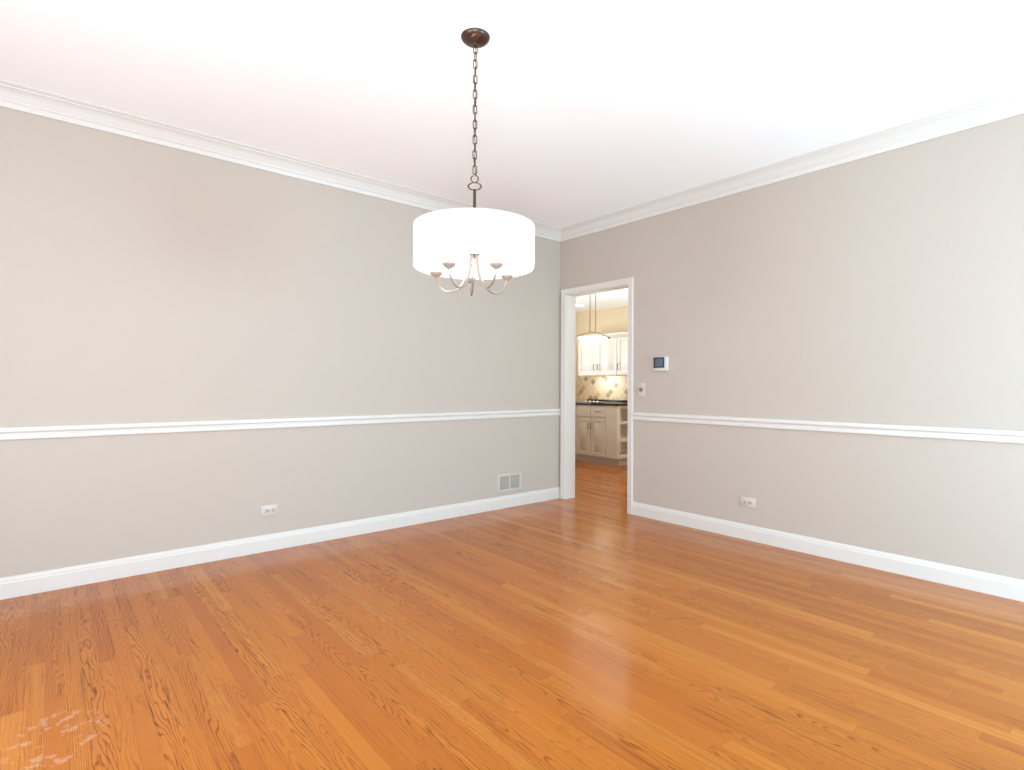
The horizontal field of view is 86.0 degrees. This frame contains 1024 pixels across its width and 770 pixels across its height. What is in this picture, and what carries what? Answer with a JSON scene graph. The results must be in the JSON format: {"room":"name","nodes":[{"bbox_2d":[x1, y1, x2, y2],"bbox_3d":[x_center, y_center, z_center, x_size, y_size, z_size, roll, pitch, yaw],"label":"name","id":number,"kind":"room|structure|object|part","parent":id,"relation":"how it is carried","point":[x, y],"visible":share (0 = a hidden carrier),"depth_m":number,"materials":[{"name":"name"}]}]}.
{"room":"dining room","nodes":[
{"label":"dining room","id":0,"kind":"room"},
{"bbox_2d":[0,106,560,577],"bbox_3d":[-1.743,-0.229,3.841,5.743,2.740,0.130,0,0,-40],"label":"wall","id":1,"kind":"structure","parent":0,"point":[141,281],"depth_m":3.62,"materials":[{"name":"beige paint"}]},
{"bbox_2d":[260,504,277,516],"bbox_3d":[-1.683,0.863,3.805,0.117,0.071,0.009,0,0,-40],"label":"wall outlet","id":2,"kind":"object","parent":1,"relation":"attached to","point":[267,510],"visible":1,"depth_m":3.80,"materials":[{"name":"beige plastic"}]},
{"bbox_2d":[0,487,559,599],"bbox_3d":[-1.652,1.085,3.827,5.612,0.113,0.015,0,0,-40],"label":"baseboard","id":3,"kind":"structure","parent":1,"relation":"attached to","point":[54,579],"depth_m":3.66,"materials":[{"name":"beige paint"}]},
{"bbox_2d":[0,79,560,241],"bbox_3d":[-1.619,-1.542,3.801,5.613,0.112,0.085,0,0,-40],"label":"trim","id":4,"kind":"structure","parent":1,"relation":"attached to","point":[15,96],"depth_m":3.53,"materials":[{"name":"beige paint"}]},
{"bbox_2d":[0,409,560,440],"bbox_3d":[-1.646,0.260,3.823,5.612,0.072,0.025,0,0,-40],"label":"trim","id":5,"kind":"structure","parent":1,"relation":"attached to","point":[83,430],"depth_m":3.66,"materials":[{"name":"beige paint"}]},
{"bbox_2d":[497,472,521,492],"bbox_3d":[-0.023,0.911,5.203,0.296,0.162,0.010,0,0,-40],"label":"air vent","id":6,"kind":"object","parent":1,"relation":"in","point":[511,481],"visible":1,"depth_m":5.20,"materials":[{"name":"beige plastic"}]},
{"bbox_3d":[-0.075,0.911,5.165,0.115,0.122,0.001,0,0,-40],"label":"duct panel","id":7,"kind":"part","parent":6,"relation":"part of","materials":[{"name":"beige metal"}]},
{"bbox_3d":[0.024,0.911,5.248,0.115,0.122,0.001,0,0,-40],"label":"duct panel","id":8,"kind":"part","parent":6,"relation":"part of","materials":[{"name":"beige metal"}]},
{"bbox_2d":[0,459,1023,769],"bbox_3d":[0.198,1.189,3.833,8.710,0.080,9.060,0,0,-40],"label":"floor","id":9,"kind":"structure","parent":0,"point":[581,632],"depth_m":2.31,"materials":[{"name":"brown wood"}]},
{"bbox_2d":[575,404,608,463],"bbox_3d":[1.312,0.718,8.564,0.650,0.870,0.878,0,0,-40],"label":"base cabinet","id":10,"kind":"object","parent":9,"relation":"on","point":[590,420],"visible":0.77,"depth_m":8.27,"materials":[{"name":"beige paint"}]},
{"bbox_3d":[0.905,0.763,8.605,0.019,0.568,0.286,0,0,-40],"label":"door","id":11,"kind":"part","parent":10,"relation":"part of","materials":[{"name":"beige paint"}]},
{"bbox_3d":[1.095,0.379,8.381,0.019,0.166,0.287,0,0,-40],"label":"drawer","id":12,"kind":"part","parent":10,"relation":"part of","materials":[{"name":"beige paint"}]},
{"bbox_3d":[1.094,0.764,8.381,0.019,0.568,0.287,0,0,-40],"label":"door","id":13,"kind":"part","parent":10,"relation":"part of","materials":[{"name":"beige paint"}]},
{"bbox_3d":[1.284,0.380,8.157,0.019,0.166,0.285,0,0,-40],"label":"drawer","id":14,"kind":"part","parent":10,"relation":"part of","materials":[{"name":"beige paint"}]},
{"bbox_3d":[1.283,0.765,8.157,0.019,0.568,0.285,0,0,-40],"label":"door","id":15,"kind":"part","parent":10,"relation":"part of","materials":[{"name":"beige paint"}]},
{"bbox_2d":[575,399,627,405],"bbox_3d":[1.394,0.251,8.470,0.649,0.064,1.145,0,0,-40],"label":"countertop","id":16,"kind":"structure","parent":10,"relation":"on","point":[619,402],"depth_m":8.32,"materials":[{"name":"stone"}]},
{"bbox_2d":[575,400,616,402],"bbox_3d":[1.320,0.236,8.515,0.485,0.028,0.600,0,0,-40],"label":"cooktop","id":17,"kind":"object","parent":16,"relation":"in","point":[586,400],"visible":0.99,"depth_m":8.33,"materials":[{"name":"black glass"}]},
{"bbox_3d":[1.320,0.247,8.515,0.485,0.007,0.600,0,0,-40],"label":"glass","id":18,"kind":"part","parent":17,"relation":"part of","materials":[{"name":"black glass"}]},
{"bbox_2d":[606,405,627,465],"bbox_3d":[1.682,0.719,8.150,0.618,0.870,0.228,0,0,-40],"label":"open shelf unit","id":19,"kind":"object","parent":9,"relation":"on","point":[616,416],"visible":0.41,"depth_m":7.97,"materials":[{"name":"beige paint"}]},
{"bbox_3d":[1.448,0.668,7.964,0.018,0.770,0.210,0,0,-40],"label":"panel","id":20,"kind":"part","parent":19,"relation":"part of","materials":[{"name":"beige paint"}]},
{"bbox_3d":[1.750,0.670,8.069,0.618,0.770,0.018,0,0,-40],"label":"frame","id":21,"kind":"part","parent":19,"relation":"part of","materials":[{"name":"beige paint"}]},
{"bbox_3d":[1.686,0.784,8.146,0.497,0.050,0.217,0,0,-40],"label":"shelf","id":22,"kind":"part","parent":19,"relation":"part of","materials":[{"name":"beige paint"}]},
{"bbox_3d":[1.685,1.027,8.146,0.497,0.055,0.217,0,0,-40],"label":"shelf","id":23,"kind":"part","parent":19,"relation":"part of","materials":[{"name":"beige paint"}]},
{"bbox_3d":[1.612,0.669,8.233,0.578,0.770,0.010,0,0,-40],"label":"panel","id":24,"kind":"part","parent":19,"relation":"part of","materials":[{"name":"beige paint"}]},
{"bbox_2d":[0,0,1023,227],"bbox_3d":[0.157,-1.641,1.694,5.873,0.100,5.856,0,0,-40],"label":"ceiling","id":25,"kind":"structure","parent":0,"point":[587,109],"depth_m":2.82,"materials":[{"name":"white paint"}]},
{"bbox_2d":[413,28,534,295],"bbox_3d":[-0.169,-1.009,2.489,0.550,1.167,0.550,0,0,-12],"label":"chandelier","id":26,"kind":"object","parent":25,"relation":"hanging from","point":[470,245],"visible":1,"depth_m":2.31,"materials":[{"name":"white fabric"}]},
{"bbox_3d":[-0.268,-0.511,2.510,0.175,0.169,0.009,0,0,12],"label":"arm","id":27,"kind":"part","parent":26,"relation":"part of","materials":[{"name":"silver metal"}]},
{"bbox_3d":[-0.224,-0.511,2.405,0.009,0.169,0.175,0,0,32],"label":"arm","id":28,"kind":"part","parent":26,"relation":"part of","materials":[{"name":"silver metal"}]},
{"bbox_3d":[-0.190,-0.511,2.587,0.009,0.169,0.175,0,0,-11],"label":"arm","id":29,"kind":"part","parent":26,"relation":"part of","materials":[{"name":"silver metal"}]},
{"bbox_3d":[-0.171,-0.627,2.489,0.548,0.185,0.548,0,0,-40],"label":"lamp shade","id":30,"kind":"part","parent":26,"relation":"part of","materials":[{"name":"white fabric"}]},
{"bbox_3d":[-0.170,-0.746,2.489,0.014,0.296,0.014,0,0,-40],"label":"stem","id":31,"kind":"part","parent":26,"relation":"part of","materials":[{"name":"brown metal"}]},
{"bbox_3d":[-0.168,-1.253,2.497,0.011,0.601,0.023,0,0,0],"label":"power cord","id":32,"kind":"part","parent":26,"relation":"part of","materials":[{"name":"brown metal"}]},
{"bbox_3d":[-0.114,-0.511,2.408,0.009,0.169,0.175,0,0,-35],"label":"arm","id":33,"kind":"part","parent":26,"relation":"part of","materials":[{"name":"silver metal"}]},
{"bbox_3d":[-0.091,-0.510,2.548,0.175,0.169,0.009,0,0,-36],"label":"arm","id":34,"kind":"part","parent":26,"relation":"part of","materials":[{"name":"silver metal"}]},
{"bbox_3d":[-0.023,-0.620,2.596,0.034,0.085,0.034,0,0,-40],"label":"bulb","id":35,"kind":"part","parent":26,"relation":"part of","materials":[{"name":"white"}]},
{"bbox_2d":[575,306,627,400],"bbox_3d":[2.130,-0.044,8.203,0.130,2.400,4.860,0,0,-40],"label":"wall","id":36,"kind":"structure","parent":0,"point":[609,320],"depth_m":8.91,"materials":[{"name":"beige paint"}]},
{"bbox_2d":[575,376,627,399],"bbox_3d":[1.722,0.029,8.578,0.010,0.381,2.300,0,0,-40],"label":"backsplash","id":37,"kind":"structure","parent":36,"relation":"attached to","point":[586,387],"depth_m":8.88,"materials":[{"name":"tile"}]},
{"bbox_2d":[577,333,627,375],"bbox_3d":[1.433,-0.480,8.646,0.366,0.634,0.786,0,0,-40],"label":"upper cabinet","id":38,"kind":"object","parent":36,"relation":"attached to","point":[600,359],"visible":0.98,"depth_m":8.51,"materials":[{"name":"white paint"}]},
{"bbox_3d":[1.202,-0.451,8.707,0.019,0.564,0.389,0,0,-40],"label":"door","id":39,"kind":"part","parent":38,"relation":"part of","materials":[{"name":"white paint"}]},
{"bbox_3d":[1.328,-0.767,8.556,0.086,0.060,0.786,0,0,-40],"label":"crown","id":40,"kind":"part","parent":38,"relation":"part of","materials":[{"name":"white paint"}]},
{"bbox_3d":[1.455,-0.451,8.408,0.019,0.564,0.387,0,0,-40],"label":"door","id":41,"kind":"part","parent":38,"relation":"part of","materials":[{"name":"white paint"}]},
{"bbox_2d":[615,332,627,374],"bbox_3d":[1.832,-0.478,8.174,0.366,0.634,0.442,0,0,-40],"label":"upper cabinet","id":42,"kind":"object","parent":36,"relation":"attached to","point":[622,337],"visible":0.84,"depth_m":8.17,"materials":[{"name":"white paint"}]},
{"bbox_3d":[1.726,-0.765,8.084,0.086,0.060,0.442,0,0,-40],"label":"crown","id":43,"kind":"part","parent":42,"relation":"part of","materials":[{"name":"white paint"}]},
{"bbox_2d":[576,288,627,312],"bbox_3d":[1.100,-1.298,7.331,2.837,0.100,4.860,0,0,-40],"label":"ceiling","id":44,"kind":"structure","parent":0,"point":[616,298],"depth_m":8.01,"materials":[{"name":"white paint"}]},
{"bbox_2d":[577,294,609,344],"bbox_3d":[0.957,-0.868,6.495,0.336,0.760,0.336,0,0,-40],"label":"pendant light","id":45,"kind":"object","parent":44,"relation":"hanging from","point":[590,340],"visible":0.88,"depth_m":6.41,"materials":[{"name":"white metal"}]},
{"bbox_3d":[0.956,-0.530,6.495,0.336,0.084,0.336,0,0,-40],"label":"lamp shade","id":46,"kind":"part","parent":45,"relation":"part of","materials":[{"name":"white glass"}]},
{"bbox_3d":[0.990,-0.929,6.495,0.007,0.598,0.007,0,0,27],"label":"rod","id":47,"kind":"part","parent":45,"relation":"part of","materials":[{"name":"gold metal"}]},
{"bbox_2d":[560,114,1023,579],"bbox_3d":[2.347,-0.213,3.544,0.130,2.740,5.856,0,0,-40],"label":"wall","id":48,"kind":"structure","parent":0,"point":[887,287],"depth_m":3.61,"materials":[{"name":"beige paint"}]},
{"bbox_2d":[560,277,633,513],"bbox_3d":[0.851,0.086,5.318,0.170,2.131,0.897,0,0,-40],"label":"door frame","id":49,"kind":"structure","parent":48,"relation":"in","point":[568,296],"depth_m":5.58,"materials":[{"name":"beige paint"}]},
{"bbox_3d":[0.908,0.086,5.366,0.020,2.131,0.897,0,0,-40],"label":"casing","id":50,"kind":"part","parent":49,"relation":"part of","materials":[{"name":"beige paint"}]},
{"bbox_2d":[638,383,644,395],"bbox_3d":[1.141,0.032,4.853,0.026,0.116,0.072,0,0,-40],"label":"dimmer switch","id":51,"kind":"object","parent":48,"relation":"attached to","point":[641,386],"visible":1,"depth_m":4.85,"materials":[{"name":"beige plastic"}]},
{"bbox_2d":[654,357,668,370],"bbox_3d":[1.275,-0.188,4.691,0.030,0.122,0.140,0,0,-40],"label":"thermostat","id":52,"kind":"object","parent":48,"relation":"attached to","point":[660,363],"visible":1,"depth_m":4.67,"materials":[{"name":"white plastic"}]},
{"bbox_2d":[740,496,755,507],"bbox_3d":[1.770,0.873,4.116,0.009,0.071,0.117,0,0,-40],"label":"wall outlet","id":53,"kind":"object","parent":48,"relation":"attached to","point":[744,501],"visible":1,"depth_m":4.12,"materials":[{"name":"beige plastic"}]},
{"bbox_2d":[561,86,1023,241],"bbox_3d":[2.270,-1.527,3.475,0.085,0.112,5.596,0,0,-40],"label":"trim","id":54,"kind":"structure","parent":48,"relation":"attached to","point":[1010,103],"depth_m":3.67,"materials":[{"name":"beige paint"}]},
{"bbox_2d":[632,502,1023,601],"bbox_3d":[2.586,1.101,3.143,0.015,0.113,4.668,0,0,-40],"label":"baseboard","id":55,"kind":"structure","parent":48,"relation":"attached to","point":[992,584],"depth_m":3.58,"materials":[{"name":"white paint"}]},
{"bbox_2d":[632,412,1023,443],"bbox_3d":[2.585,0.276,3.139,0.025,0.072,4.668,0,0,-40],"label":"trim","id":56,"kind":"structure","parent":48,"relation":"attached to","point":[952,433],"depth_m":3.58,"materials":[{"name":"white paint"}]}
]}

